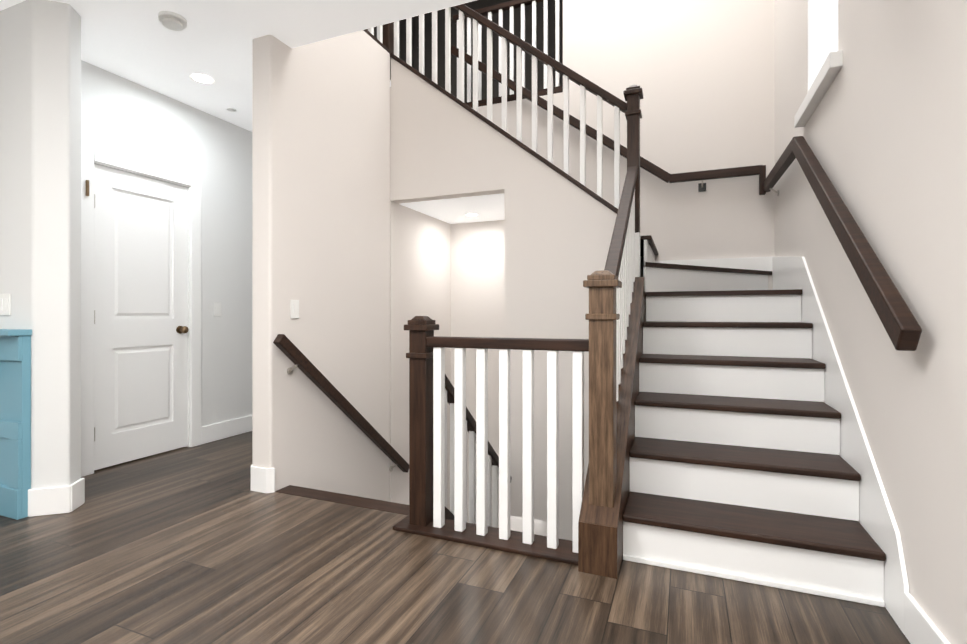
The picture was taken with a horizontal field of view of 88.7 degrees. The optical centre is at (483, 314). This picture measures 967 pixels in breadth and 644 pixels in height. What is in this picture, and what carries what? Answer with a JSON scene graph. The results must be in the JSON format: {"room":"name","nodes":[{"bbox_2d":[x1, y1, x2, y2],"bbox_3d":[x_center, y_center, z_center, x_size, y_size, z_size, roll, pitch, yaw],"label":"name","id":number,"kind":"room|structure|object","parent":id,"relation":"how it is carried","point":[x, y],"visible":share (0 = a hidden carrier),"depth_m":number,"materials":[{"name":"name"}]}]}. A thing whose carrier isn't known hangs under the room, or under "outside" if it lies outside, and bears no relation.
{"room":"stair hall","nodes":[
{"label":"stair hall","id":0,"kind":"room"},
{"bbox_2d":[0,0,80,488],"bbox_3d":[-4.134,-0.147,3.426,4.244,2.970,0.265,0,0,22],"label":"wall","id":1,"kind":"structure","parent":0,"point":[40,161],"depth_m":2.58,"materials":[{"name":"paint"}]},
{"bbox_2d":[0,294,10,314],"bbox_3d":[-2.558,-0.052,2.635,0.116,0.115,0.009,0,0,22],"label":"light switch","id":2,"kind":"object","parent":1,"relation":"attached to","point":[5,304],"visible":1,"depth_m":2.62,"materials":[{"name":"white plastic"}]},
{"bbox_2d":[29,485,70,516],"bbox_3d":[-2.246,0.967,2.563,0.173,0.140,0.016,0,0,-18],"label":"baseboard","id":3,"kind":"structure","parent":1,"relation":"attached to","point":[49,501],"depth_m":2.56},
{"bbox_2d":[70,478,84,511],"bbox_3d":[-2.183,0.968,2.654,0.016,0.140,0.130,0,0,-15],"label":"baseboard","id":4,"kind":"structure","parent":1,"relation":"attached to","point":[77,493],"depth_m":2.64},
{"bbox_2d":[0,0,475,131],"bbox_3d":[-2.156,-1.881,3.218,8.065,0.498,12.000,0,0,22],"label":"ceiling","id":5,"kind":"structure","parent":0,"point":[137,41],"depth_m":2.87,"materials":[{"name":"paint"}]},
{"bbox_2d":[158,11,186,30],"bbox_3d":[-1.712,-1.610,2.724,0.136,0.045,0.136,0,0,22],"label":"smoke detector","id":6,"kind":"object","parent":5,"relation":"attached to","point":[171,20],"visible":1,"depth_m":2.70,"materials":[{"name":"white plastic"}]},
{"bbox_2d":[189,74,214,83],"bbox_3d":[-1.940,-1.627,3.410,0.154,0.010,0.154,0,0,22],"label":"recessed light","id":7,"kind":"object","parent":5,"relation":"in","point":[201,79],"visible":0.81,"depth_m":3.42,"materials":[{"name":"white plastic"}]},
{"bbox_2d":[81,17,413,426],"bbox_3d":[-2.042,-1.695,4.683,0.150,6.068,9.200,0,0,22],"label":"wall","id":8,"kind":"structure","parent":0,"point":[222,159],"depth_m":4.04,"materials":[{"name":"paint"}]},
{"bbox_2d":[81,144,200,476],"bbox_3d":[-2.485,-0.024,3.572,0.168,2.123,0.856,0,0,22],"label":"door frame","id":9,"kind":"structure","parent":8,"relation":"attached to","point":[87,322],"depth_m":3.34,"materials":[{"name":"wood"}]},
{"bbox_2d":[94,164,187,469],"bbox_3d":[-2.453,0.018,3.559,0.038,2.015,0.664,0,0,22],"label":"door leaf","id":10,"kind":"structure","parent":8,"relation":"in","point":[136,317],"depth_m":3.47,"materials":[{"name":"wood"}]},
{"bbox_2d":[214,302,220,315],"bbox_3d":[-2.198,-0.042,4.087,0.009,0.115,0.070,0,0,22],"label":"light switch","id":11,"kind":"object","parent":8,"relation":"attached to","point":[217,308],"visible":1,"depth_m":4.08,"materials":[{"name":"white plastic"}]},
{"bbox_2d":[201,415,251,443],"bbox_3d":[-1.620,0.969,5.499,0.016,0.140,3.367,0,0,22],"label":"baseboard","id":12,"kind":"structure","parent":8,"relation":"attached to","point":[222,430],"depth_m":4.14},
{"bbox_2d":[252,30,450,510],"bbox_3d":[-0.830,0.954,4.080,0.150,6.168,2.540,0,0,22],"label":"wall","id":13,"kind":"structure","parent":0,"point":[321,181],"depth_m":3.40,"materials":[{"name":"paint"}]},
{"bbox_2d":[251,465,274,492],"bbox_3d":[-0.563,0.969,4.734,0.182,0.140,3.986,0,0,22],"label":"baseboard","id":14,"kind":"structure","parent":13,"relation":"attached to","point":[262,480],"depth_m":2.88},
{"bbox_2d":[290,300,298,317],"bbox_3d":[-1.163,-0.032,3.050,0.009,0.115,0.070,0,0,22],"label":"switch plate","id":15,"kind":"object","parent":13,"relation":"attached to","point":[292,302],"depth_m":3.04,"materials":[{"name":"white plastic"}]},
{"bbox_2d":[363,29,391,53],"bbox_3d":[-1.032,-2.145,3.578,0.145,0.030,1.115,0,0,22],"label":"guard","id":16,"kind":"object","parent":13,"relation":"on","point":[377,41],"visible":0.11,"depth_m":3.88,"materials":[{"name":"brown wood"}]},
{"bbox_2d":[377,25,382,43],"bbox_3d":[-0.848,-2.610,4.038,0.034,0.900,0.034,0,0,22],"label":"guard","id":17,"kind":"object","parent":16,"relation":"on","point":[380,33],"depth_m":4.03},
{"bbox_2d":[383,22,393,79],"bbox_3d":[-0.807,-2.615,4.137,0.130,1.270,0.130,0,0,22],"label":"stair newel post","id":18,"kind":"object","parent":13,"relation":"attached to","point":[388,35],"depth_m":4.10,"materials":[{"name":"brown wood"}]},
{"bbox_2d":[400,193,503,223],"bbox_3d":[-0.068,-0.972,4.440,0.990,0.080,1.000,0,0,22],"label":"ceiling","id":19,"kind":"structure","parent":0,"point":[483,207],"depth_m":4.35,"materials":[{"name":"paint"}]},
{"bbox_2d":[0,431,909,643],"bbox_3d":[-2.156,1.188,3.216,8.065,0.300,12.000,0,0,22],"label":"floor","id":20,"kind":"structure","parent":0,"point":[123,554],"depth_m":1.88,"materials":[{"name":"brown wood"}]},
{"bbox_2d":[0,329,31,519],"bbox_3d":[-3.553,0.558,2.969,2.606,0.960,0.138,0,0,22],"label":"base cabinet","id":21,"kind":"object","parent":20,"relation":"on","point":[15,415],"visible":0.98,"depth_m":2.53,"materials":[{"name":"paint"}]},
{"bbox_2d":[275,485,408,514],"bbox_3d":[-0.748,1.053,2.767,0.988,0.030,0.130,0,0,22],"label":"stair nosing","id":22,"kind":"object","parent":20,"relation":"attached to","point":[381,505],"visible":0.46,"depth_m":2.77,"materials":[{"name":"brown wood"}]},
{"bbox_2d":[404,316,438,526],"bbox_3d":[-0.304,0.522,2.429,0.130,1.030,0.130,0,0,22],"label":"stair newel post","id":23,"kind":"object","parent":20,"relation":"on","point":[419,355],"visible":0.9,"depth_m":2.39,"materials":[{"name":"brown wood"}]},
{"bbox_2d":[445,374,511,482],"bbox_3d":[-0.063,0.711,3.073,0.062,0.050,1.650,0,-39,22],"label":"handrail","id":24,"kind":"object","parent":23,"relation":"attached to","point":[470,419],"visible":0.21,"depth_m":2.98,"materials":[{"name":"brown wood"}]},
{"bbox_2d":[426,336,588,351],"bbox_3d":[0.097,0.132,2.255,0.784,0.050,0.062,0,0,22],"label":"stair rail","id":25,"kind":"object","parent":23,"relation":"attached to","point":[551,344],"visible":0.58,"depth_m":2.21,"materials":[{"name":"brown wood"}]},
{"bbox_2d":[445,507,453,519],"bbox_3d":[-0.056,1.643,3.089,0.050,1.249,1.250,0,0,22],"label":"stringer","id":26,"kind":"object","parent":20,"relation":"attached to","point":[449,515],"depth_m":2.69,"materials":[{"name":"brown wood"}]},
{"bbox_2d":[445,389,446,506],"bbox_3d":[-0.220,0.724,2.689,0.034,0.656,0.034,0,0,22],"label":"baluster","id":27,"kind":"object","parent":26,"relation":"on","point":[445,448],"visible":0.15,"depth_m":2.68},
{"bbox_2d":[450,403,453,514],"bbox_3d":[-0.169,0.832,2.813,0.034,0.656,0.034,0,0,22],"label":"baluster","id":28,"kind":"object","parent":26,"relation":"on","point":[452,458],"visible":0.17,"depth_m":2.80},
{"bbox_2d":[466,420,466,521],"bbox_3d":[-0.119,0.940,2.936,0.034,0.656,0.034,0,0,22],"label":"baluster","id":29,"kind":"object","parent":26,"relation":"on","point":[466,470],"visible":0.04,"depth_m":2.94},
{"bbox_2d":[469,431,475,523],"bbox_3d":[-0.069,1.048,3.060,0.034,0.656,0.034,0,0,22],"label":"baluster","id":30,"kind":"object","parent":26,"relation":"on","point":[472,476],"visible":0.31,"depth_m":3.05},
{"bbox_2d":[488,455,491,526],"bbox_3d":[0.032,1.264,3.307,0.034,0.656,0.034,0,0,22],"label":"baluster","id":31,"kind":"object","parent":26,"relation":"on","point":[489,491],"visible":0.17,"depth_m":3.29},
{"bbox_2d":[492,465,497,527],"bbox_3d":[0.083,1.373,3.431,0.034,0.656,0.034,0,0,22],"label":"baluster","id":32,"kind":"object","parent":26,"relation":"on","point":[494,496],"visible":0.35,"depth_m":3.42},
{"bbox_2d":[393,515,577,564],"bbox_3d":[0.028,1.028,2.283,0.935,0.018,0.180,0,0,22],"label":"plate","id":33,"kind":"object","parent":20,"relation":"on","point":[563,552],"visible":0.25,"depth_m":2.23,"materials":[{"name":"brown wood"}]},
{"bbox_2d":[433,347,444,527],"bbox_3d":[-0.214,0.588,2.382,0.042,0.862,0.042,0,0,22],"label":"baluster","id":34,"kind":"object","parent":33,"relation":"on","point":[438,437],"visible":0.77,"depth_m":2.36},
{"bbox_2d":[454,348,465,531],"bbox_3d":[-0.111,0.588,2.340,0.042,0.862,0.042,0,0,22],"label":"baluster","id":35,"kind":"object","parent":33,"relation":"on","point":[459,439],"visible":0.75,"depth_m":2.32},
{"bbox_2d":[476,348,487,535],"bbox_3d":[-0.007,0.588,2.297,0.042,0.862,0.042,0,0,22],"label":"baluster","id":36,"kind":"object","parent":33,"relation":"on","point":[481,442],"visible":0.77,"depth_m":2.28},
{"bbox_2d":[499,349,509,539],"bbox_3d":[0.097,0.588,2.255,0.042,0.862,0.042,0,0,22],"label":"baluster","id":37,"kind":"object","parent":33,"relation":"on","point":[504,444],"visible":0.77,"depth_m":2.24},
{"bbox_2d":[523,350,533,543],"bbox_3d":[0.201,0.588,2.213,0.042,0.862,0.042,0,0,22],"label":"baluster","id":38,"kind":"object","parent":33,"relation":"on","point":[528,446],"visible":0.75,"depth_m":2.19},
{"bbox_2d":[547,350,558,548],"bbox_3d":[0.304,0.588,2.171,0.042,0.862,0.042,0,0,22],"label":"baluster","id":39,"kind":"object","parent":33,"relation":"on","point":[553,449],"visible":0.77,"depth_m":2.15,"materials":[{"name":"wood"}]},
{"bbox_2d":[572,351,583,552],"bbox_3d":[0.408,0.588,2.128,0.042,0.862,0.042,0,0,22],"label":"baluster","id":40,"kind":"object","parent":33,"relation":"on","point":[577,425],"visible":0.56,"depth_m":2.11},
{"bbox_2d":[578,277,644,578],"bbox_3d":[0.720,0.396,2.620,0.153,1.284,1.414,0,0,22],"label":"stair stringer","id":41,"kind":"object","parent":20,"relation":"on","point":[625,434],"depth_m":2.13,"materials":[{"name":"brown wood"}]},
{"bbox_2d":[583,270,621,507],"bbox_3d":[0.501,0.427,2.075,0.140,1.220,0.140,0,0,22],"label":"stair newel post","id":42,"kind":"object","parent":41,"relation":"on","point":[602,316],"visible":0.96,"depth_m":2.03,"materials":[{"name":"brown wood"}]},
{"bbox_2d":[604,166,637,275],"bbox_3d":[0.755,-0.499,2.700,0.062,0.050,1.554,0,36,22],"label":"stair rail","id":43,"kind":"object","parent":42,"relation":"attached to","point":[614,257],"visible":0.56,"depth_m":2.64,"materials":[{"name":"brown wood"}]},
{"bbox_2d":[616,276,618,400],"bbox_3d":[0.650,0.077,2.442,0.030,0.701,0.030,0,0,22],"label":"baluster","id":44,"kind":"object","parent":41,"relation":"on","point":[617,346],"visible":0.23,"depth_m":2.42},
{"bbox_2d":[619,265,620,383],"bbox_3d":[0.686,0.006,2.531,0.030,0.701,0.030,0,0,22],"label":"baluster","id":45,"kind":"object","parent":41,"relation":"on","point":[620,328],"visible":0.19,"depth_m":2.52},
{"bbox_2d":[621,254,622,368],"bbox_3d":[0.723,-0.065,2.620,0.030,0.701,0.030,0,0,22],"label":"baluster","id":46,"kind":"object","parent":41,"relation":"on","point":[622,313],"visible":0.19,"depth_m":2.60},
{"bbox_2d":[623,244,624,353],"bbox_3d":[0.759,-0.136,2.709,0.030,0.701,0.030,0,0,22],"label":"baluster","id":47,"kind":"object","parent":41,"relation":"on","point":[624,300],"visible":0.23,"depth_m":2.69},
{"bbox_2d":[625,233,626,339],"bbox_3d":[0.795,-0.207,2.798,0.030,0.701,0.030,0,0,22],"label":"baluster","id":48,"kind":"object","parent":41,"relation":"on","point":[626,287],"visible":0.23,"depth_m":2.78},
{"bbox_2d":[627,222,628,326],"bbox_3d":[0.832,-0.278,2.887,0.030,0.701,0.030,0,0,22],"label":"baluster","id":49,"kind":"object","parent":41,"relation":"on","point":[628,275],"visible":0.25,"depth_m":2.88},
{"bbox_2d":[629,217,629,314],"bbox_3d":[0.868,-0.349,2.976,0.030,0.701,0.030,0,0,22],"label":"baluster","id":50,"kind":"object","parent":41,"relation":"on","point":[629,265],"visible":0.25,"depth_m":2.96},
{"bbox_2d":[630,206,631,302],"bbox_3d":[0.904,-0.420,3.065,0.030,0.701,0.030,0,0,22],"label":"baluster","id":51,"kind":"object","parent":41,"relation":"on","point":[631,255],"visible":0.25,"depth_m":3.05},
{"bbox_2d":[632,201,632,291],"bbox_3d":[0.940,-0.491,3.154,0.030,0.701,0.030,0,0,22],"label":"baluster","id":52,"kind":"object","parent":41,"relation":"on","point":[632,246],"visible":0.17,"depth_m":3.14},
{"bbox_2d":[633,190,634,281],"bbox_3d":[0.977,-0.562,3.243,0.030,0.701,0.030,0,0,22],"label":"baluster","id":53,"kind":"object","parent":41,"relation":"on","point":[634,237],"visible":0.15,"depth_m":3.23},
{"bbox_2d":[623,521,883,600],"bbox_3d":[1.011,0.953,1.936,0.898,0.168,0.020,0,0,22],"label":"stair","id":54,"kind":"structure","parent":20,"relation":"on","point":[858,576],"depth_m":1.90,"materials":[{"name":"wood"}]},
{"bbox_2d":[622,491,885,560],"bbox_3d":[1.056,0.854,2.047,0.898,0.030,0.318,0,0,22],"label":"stair","id":55,"kind":"structure","parent":54,"relation":"on","point":[846,537],"depth_m":1.98,"materials":[{"name":"brown wood"}]},
{"bbox_2d":[630,457,858,520],"bbox_3d":[1.113,0.755,2.185,0.898,0.168,0.020,0,0,22],"label":"stair","id":56,"kind":"structure","parent":55,"relation":"on","point":[821,496],"depth_m":2.16,"materials":[{"name":"wood"}]},
{"bbox_2d":[629,437,860,480],"bbox_3d":[1.157,0.656,2.295,0.898,0.030,0.318,0,0,22],"label":"stair","id":57,"kind":"structure","parent":56,"relation":"on","point":[833,466],"depth_m":2.23,"materials":[{"name":"brown wood"}]},
{"bbox_2d":[635,405,839,454],"bbox_3d":[1.214,0.557,2.433,0.898,0.168,0.020,0,0,22],"label":"stair","id":58,"kind":"structure","parent":57,"relation":"on","point":[798,433],"depth_m":2.40,"materials":[{"name":"wood"}]},
{"bbox_2d":[634,392,840,418],"bbox_3d":[1.258,0.459,2.543,0.898,0.030,0.318,0,0,22],"label":"stair","id":59,"kind":"structure","parent":58,"relation":"on","point":[759,405],"depth_m":2.46,"materials":[{"name":"brown wood"}]},
{"bbox_2d":[639,362,824,401],"bbox_3d":[1.315,0.360,2.681,0.898,0.168,0.020,0,0,22],"label":"stair","id":60,"kind":"structure","parent":59,"relation":"on","point":[802,384],"depth_m":2.66,"materials":[{"name":"wood"}]},
{"bbox_2d":[639,354,825,368],"bbox_3d":[1.360,0.261,2.792,0.898,0.030,0.318,0,0,22],"label":"stair","id":61,"kind":"structure","parent":60,"relation":"on","point":[807,363],"depth_m":2.69,"materials":[{"name":"brown wood"}]},
{"bbox_2d":[643,327,811,357],"bbox_3d":[1.416,0.162,2.930,0.898,0.168,0.020,0,0,22],"label":"stair","id":62,"kind":"structure","parent":61,"relation":"on","point":[770,342],"depth_m":2.91,"materials":[{"name":"wood"}]},
{"bbox_2d":[643,321,812,327],"bbox_3d":[1.461,0.063,3.040,0.898,0.030,0.318,0,0,22],"label":"stair","id":63,"kind":"structure","parent":62,"relation":"on","point":[735,324],"depth_m":2.89,"materials":[{"name":"brown wood"}]},
{"bbox_2d":[646,295,800,321],"bbox_3d":[1.517,-0.036,3.178,0.898,0.168,0.020,0,0,22],"label":"stair","id":64,"kind":"structure","parent":63,"relation":"on","point":[757,308],"depth_m":3.16,"materials":[{"name":"wood"}]},
{"bbox_2d":[646,289,801,296],"bbox_3d":[1.711,-0.135,3.654,0.898,0.030,1.108,0,0,22],"label":"stair","id":65,"kind":"structure","parent":64,"relation":"on","point":[736,292],"depth_m":3.13,"materials":[{"name":"brown wood"}]},
{"bbox_2d":[643,267,767,291],"bbox_3d":[1.692,-0.234,3.668,1.408,0.168,0.020,0,0,-30],"label":"stair","id":66,"kind":"structure","parent":65,"relation":"on","point":[663,280],"depth_m":3.58,"materials":[{"name":"wood"}]},
{"bbox_2d":[645,262,771,274],"bbox_3d":[1.705,-0.333,3.640,0.898,0.030,1.138,0,0,22],"label":"stair","id":67,"kind":"structure","parent":66,"relation":"on","point":[692,267],"depth_m":3.59,"materials":[{"name":"brown wood"}]},
{"bbox_2d":[644,240,654,264],"bbox_3d":[1.307,-0.432,3.879,0.020,0.168,0.996,0,0,22],"label":"wall","id":68,"kind":"structure","parent":67,"relation":"on","point":[649,255],"depth_m":3.57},
{"bbox_2d":[640,235,658,255],"bbox_3d":[1.197,-0.531,3.924,0.318,0.030,0.996,0,0,22],"label":"handrail","id":69,"kind":"object","parent":68,"relation":"on","point":[648,238],"depth_m":3.65,"materials":[{"name":"brown wood"}]},
{"bbox_2d":[623,554,884,606],"bbox_3d":[1.005,1.026,1.921,0.898,0.022,0.013,0,0,22],"label":"trim","id":70,"kind":"structure","parent":54,"relation":"attached to","point":[805,589],"depth_m":1.89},
{"bbox_2d":[414,0,562,102],"bbox_3d":[0.273,-3.428,6.629,2.670,2.600,0.150,0,0,22],"label":"railing","id":71,"kind":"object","parent":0,"point":[476,4],"depth_m":6.61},
{"bbox_2d":[391,58,616,540],"bbox_3d":[0.137,0.961,3.750,1.890,6.155,0.120,0,0,22],"label":"wall","id":72,"kind":"structure","parent":0,"point":[558,230],"depth_m":3.62,"materials":[{"name":"paint"}]},
{"bbox_2d":[390,53,617,213],"bbox_3d":[0.127,-1.391,3.756,2.382,0.030,0.150,40,14,17],"label":"cap","id":73,"kind":"object","parent":72,"relation":"on","point":[518,143],"visible":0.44,"depth_m":3.65,"materials":[{"name":"brown wood"}]},
{"bbox_2d":[394,21,398,57],"bbox_3d":[-0.722,-2.488,4.102,0.034,0.730,0.034,0,0,22],"label":"baluster","id":74,"kind":"object","parent":73,"relation":"on","point":[396,38],"depth_m":4.09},
{"bbox_2d":[406,17,411,66],"bbox_3d":[-0.612,-2.394,4.057,0.034,0.730,0.034,0,0,22],"label":"baluster","id":75,"kind":"object","parent":73,"relation":"on","point":[408,41],"visible":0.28,"depth_m":4.05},
{"bbox_2d":[419,14,423,74],"bbox_3d":[-0.502,-2.300,4.013,0.034,0.730,0.034,0,0,22],"label":"baluster","id":76,"kind":"object","parent":73,"relation":"on","point":[421,44],"visible":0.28,"depth_m":4.00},
{"bbox_2d":[432,11,436,83],"bbox_3d":[-0.392,-2.207,3.968,0.034,0.730,0.034,0,0,22],"label":"baluster","id":77,"kind":"object","parent":73,"relation":"on","point":[434,46],"visible":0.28,"depth_m":3.95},
{"bbox_2d":[445,7,450,93],"bbox_3d":[-0.282,-2.113,3.923,0.034,0.730,0.034,0,0,22],"label":"baluster","id":78,"kind":"object","parent":73,"relation":"on","point":[448,49],"visible":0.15,"depth_m":3.91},
{"bbox_2d":[459,10,463,101],"bbox_3d":[-0.172,-2.019,3.878,0.034,0.730,0.034,0,0,22],"label":"baluster","id":79,"kind":"object","parent":73,"relation":"on","point":[461,55],"visible":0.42,"depth_m":3.86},
{"bbox_2d":[473,19,477,111],"bbox_3d":[-0.062,-1.925,3.833,0.034,0.730,0.034,0,0,22],"label":"baluster","id":80,"kind":"object","parent":73,"relation":"on","point":[475,65],"visible":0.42,"depth_m":3.82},
{"bbox_2d":[487,27,491,121],"bbox_3d":[0.048,-1.832,3.788,0.034,0.730,0.034,0,0,22],"label":"baluster","id":81,"kind":"object","parent":73,"relation":"on","point":[489,74],"visible":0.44,"depth_m":3.77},
{"bbox_2d":[502,36,506,131],"bbox_3d":[0.158,-1.738,3.744,0.034,0.730,0.034,0,0,22],"label":"baluster","id":82,"kind":"object","parent":73,"relation":"on","point":[504,84],"visible":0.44,"depth_m":3.73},
{"bbox_2d":[516,46,521,141],"bbox_3d":[0.268,-1.644,3.699,0.034,0.730,0.034,0,0,22],"label":"baluster","id":83,"kind":"object","parent":73,"relation":"on","point":[518,93],"visible":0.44,"depth_m":3.68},
{"bbox_2d":[532,55,536,152],"bbox_3d":[0.377,-1.550,3.654,0.034,0.730,0.034,0,0,22],"label":"baluster","id":84,"kind":"object","parent":73,"relation":"on","point":[534,103],"visible":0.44,"depth_m":3.64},
{"bbox_2d":[547,65,552,163],"bbox_3d":[0.487,-1.457,3.609,0.034,0.730,0.034,0,0,22],"label":"baluster","id":85,"kind":"object","parent":73,"relation":"on","point":[549,113],"visible":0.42,"depth_m":3.59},
{"bbox_2d":[564,75,568,174],"bbox_3d":[0.597,-1.363,3.564,0.034,0.730,0.034,0,0,22],"label":"baluster","id":86,"kind":"object","parent":73,"relation":"on","point":[566,124],"visible":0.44,"depth_m":3.55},
{"bbox_2d":[580,84,585,186],"bbox_3d":[0.707,-1.269,3.519,0.034,0.730,0.034,0,0,22],"label":"baluster","id":87,"kind":"object","parent":73,"relation":"on","point":[582,135],"visible":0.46,"depth_m":3.50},
{"bbox_2d":[597,95,602,197],"bbox_3d":[0.817,-1.175,3.474,0.034,0.730,0.034,0,0,22],"label":"baluster","id":88,"kind":"object","parent":73,"relation":"on","point":[599,146],"visible":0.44,"depth_m":3.46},
{"bbox_2d":[614,105,619,208],"bbox_3d":[0.927,-1.082,3.430,0.034,0.730,0.034,0,0,22],"label":"baluster","id":89,"kind":"object","parent":73,"relation":"on","point":[616,156],"visible":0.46,"depth_m":3.42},
{"bbox_2d":[451,0,774,527],"bbox_3d":[1.035,-0.345,4.611,3.205,8.768,0.150,0,0,22],"label":"wall","id":90,"kind":"structure","parent":0,"point":[701,73],"depth_m":4.30,"materials":[{"name":"paint"}]},
{"bbox_2d":[465,86,562,107],"bbox_3d":[0.228,-2.124,4.941,1.160,0.070,0.120,0,0,22],"label":"guard","id":91,"kind":"object","parent":90,"relation":"on","point":[540,92],"visible":0.14,"depth_m":4.86,"materials":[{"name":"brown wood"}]},
{"bbox_2d":[457,20,458,98],"bbox_3d":[-0.256,-2.609,5.138,0.034,0.900,0.034,0,0,22],"label":"baluster","id":92,"kind":"object","parent":91,"relation":"on","point":[458,60],"visible":0.29,"depth_m":5.12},
{"bbox_2d":[453,0,543,22],"bbox_3d":[0.227,-3.079,4.941,1.160,0.050,0.062,0,0,22],"label":"guard","id":93,"kind":"object","parent":92,"relation":"on","point":[505,6],"visible":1,"depth_m":4.94,"materials":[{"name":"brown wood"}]},
{"bbox_2d":[467,17,470,101],"bbox_3d":[-0.148,-2.609,5.094,0.034,0.900,0.034,0,0,22],"label":"baluster","id":94,"kind":"object","parent":91,"relation":"on","point":[468,65],"visible":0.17,"depth_m":5.08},
{"bbox_2d":[478,23,481,99],"bbox_3d":[-0.041,-2.609,5.051,0.034,0.900,0.034,0,0,22],"label":"baluster","id":95,"kind":"object","parent":91,"relation":"on","point":[480,60],"visible":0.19,"depth_m":5.04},
{"bbox_2d":[499,9,502,96],"bbox_3d":[0.174,-2.609,4.963,0.034,0.900,0.034,0,0,22],"label":"baluster","id":96,"kind":"object","parent":91,"relation":"on","point":[500,45],"visible":0.52,"depth_m":4.95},
{"bbox_2d":[510,6,513,94],"bbox_3d":[0.281,-2.609,4.919,0.034,0.900,0.034,0,0,22],"label":"baluster","id":97,"kind":"object","parent":91,"relation":"on","point":[512,46],"visible":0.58,"depth_m":4.90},
{"bbox_2d":[521,3,524,87],"bbox_3d":[0.389,-2.609,4.875,0.034,0.900,0.034,0,0,22],"label":"baluster","id":98,"kind":"object","parent":91,"relation":"on","point":[523,37],"visible":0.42,"depth_m":4.86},
{"bbox_2d":[532,1,535,47],"bbox_3d":[0.496,-2.609,4.832,0.034,0.900,0.034,0,0,22],"label":"baluster","id":99,"kind":"object","parent":91,"relation":"on","point":[533,23],"visible":0.48,"depth_m":4.81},
{"bbox_2d":[544,0,547,88],"bbox_3d":[0.604,-2.609,4.788,0.034,0.900,0.034,0,0,22],"label":"baluster","id":100,"kind":"object","parent":91,"relation":"on","point":[545,35],"visible":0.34,"depth_m":4.77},
{"bbox_2d":[555,0,559,86],"bbox_3d":[0.711,-2.609,4.744,0.034,0.900,0.034,0,0,22],"label":"baluster","id":101,"kind":"object","parent":91,"relation":"on","point":[557,37],"visible":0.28,"depth_m":4.73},
{"bbox_2d":[451,45,671,182],"bbox_3d":[0.637,-1.923,4.623,2.584,0.070,0.045,39,14,18],"label":"handrail","id":102,"kind":"object","parent":90,"relation":"attached to","point":[647,165],"visible":0.56,"depth_m":4.56,"materials":[{"name":"brown wood"}]},
{"bbox_2d":[655,256,772,270],"bbox_3d":[1.917,-0.408,4.161,0.898,0.120,0.013,0,0,22],"label":"skirt","id":103,"kind":"object","parent":90,"relation":"attached to","point":[758,263],"visible":0.71,"depth_m":4.09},
{"bbox_2d":[775,0,966,643],"bbox_3d":[0.861,0.736,0.135,0.150,6.600,8.570,0,0,22],"label":"wall","id":104,"kind":"structure","parent":0,"point":[883,131],"depth_m":1.63,"materials":[{"name":"paint"}]},
{"bbox_2d":[794,50,842,127],"bbox_3d":[1.834,-1.179,2.628,0.170,0.073,0.800,0,0,22],"label":"sill","id":105,"kind":"structure","parent":104,"relation":"on","point":[828,72],"depth_m":2.52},
{"bbox_2d":[808,0,837,90],"bbox_3d":[1.868,-1.887,2.604,0.148,1.350,0.641,0,0,22],"label":"window","id":106,"kind":"structure","parent":104,"relation":"in","point":[821,30],"depth_m":2.89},
{"bbox_2d":[773,256,908,633],"bbox_3d":[1.855,0.285,2.796,0.013,1.506,2.588,0,0,22],"label":"stair skirt board","id":107,"kind":"object","parent":104,"relation":"attached to","point":[877,520],"visible":0.69,"depth_m":2.07,"materials":[{"name":"wood"}]},
{"bbox_2d":[904,592,949,643],"bbox_3d":[0.268,0.966,-1.103,0.016,0.140,5.830,0,0,22],"label":"baseboard","id":108,"kind":"structure","parent":104,"relation":"attached to","point":[920,626],"depth_m":1.50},
{"label":"bracket","id":109,"kind":"object","parent":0,"visible":0},
{"bbox_2d":[273,334,408,471],"bbox_3d":[-0.916,0.720,3.510,0.050,0.065,1.836,0,-39,22],"label":"handrail","id":110,"kind":"object","parent":109,"relation":"attached to","point":[289,349],"depth_m":3.31,"materials":[{"name":"brown wood"}]},
{"label":"bracket","id":111,"kind":"object","parent":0,"visible":0},
{"bbox_2d":[669,165,760,182],"bbox_3d":[1.916,-1.162,4.101,0.700,0.070,0.045,0,0,22],"label":"handrail","id":112,"kind":"object","parent":111,"relation":"attached to","point":[717,174],"visible":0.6,"depth_m":4.08,"materials":[{"name":"brown wood"}]},
{"bbox_2d":[759,165,765,194],"bbox_3d":[2.240,-1.077,3.969,0.045,0.230,0.050,0,0,22],"label":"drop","id":113,"kind":"object","parent":112,"relation":"attached to","point":[762,176],"visible":0.79,"depth_m":3.95,"materials":[{"name":"brown wood"}]},
{"label":"bracket","id":114,"kind":"object","parent":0,"visible":0},
{"bbox_2d":[792,136,921,350],"bbox_3d":[1.534,-0.457,2.156,0.050,0.081,1.875,0,35,22],"label":"handrail","id":115,"kind":"object","parent":114,"relation":"attached to","point":[902,327],"visible":1,"depth_m":1.77,"materials":[{"name":"brown wood"}]},
{"label":"bracket","id":116,"kind":"object","parent":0,"visible":0},
{"bbox_2d":[764,136,800,191],"bbox_3d":[2.047,-1.007,3.416,0.050,0.080,1.200,0,1,22],"label":"handrail","id":117,"kind":"object","parent":116,"relation":"attached to","point":[786,159],"visible":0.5,"depth_m":3.31,"materials":[{"name":"brown wood"}]},
{"bbox_3d":[1.233,1.944,3.843,0.070,4.188,1.120,0,0,22],"label":"wall","id":118,"kind":"structure","parent":0,"visible":0},
{"bbox_2d":[635,232,639,276],"bbox_3d":[1.008,-0.247,3.321,0.082,0.590,0.082,0,0,22],"label":"base","id":119,"kind":"object","parent":118,"relation":"attached to","point":[637,254],"visible":0.14,"depth_m":3.27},
{"bbox_2d":[623,85,642,232],"bbox_3d":[1.008,-1.037,3.321,0.118,0.990,0.118,0,0,22],"label":"stair newel post","id":120,"kind":"object","parent":119,"relation":"on","point":[633,95],"visible":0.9,"depth_m":3.28,"materials":[{"name":"brown wood"}]},
{"bbox_2d":[453,4,626,112],"bbox_3d":[0.114,-2.160,3.762,2.420,0.050,0.062,40,14,17],"label":"stair rail","id":121,"kind":"object","parent":120,"relation":"attached to","point":[559,67],"visible":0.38,"depth_m":3.60,"materials":[{"name":"brown wood"}]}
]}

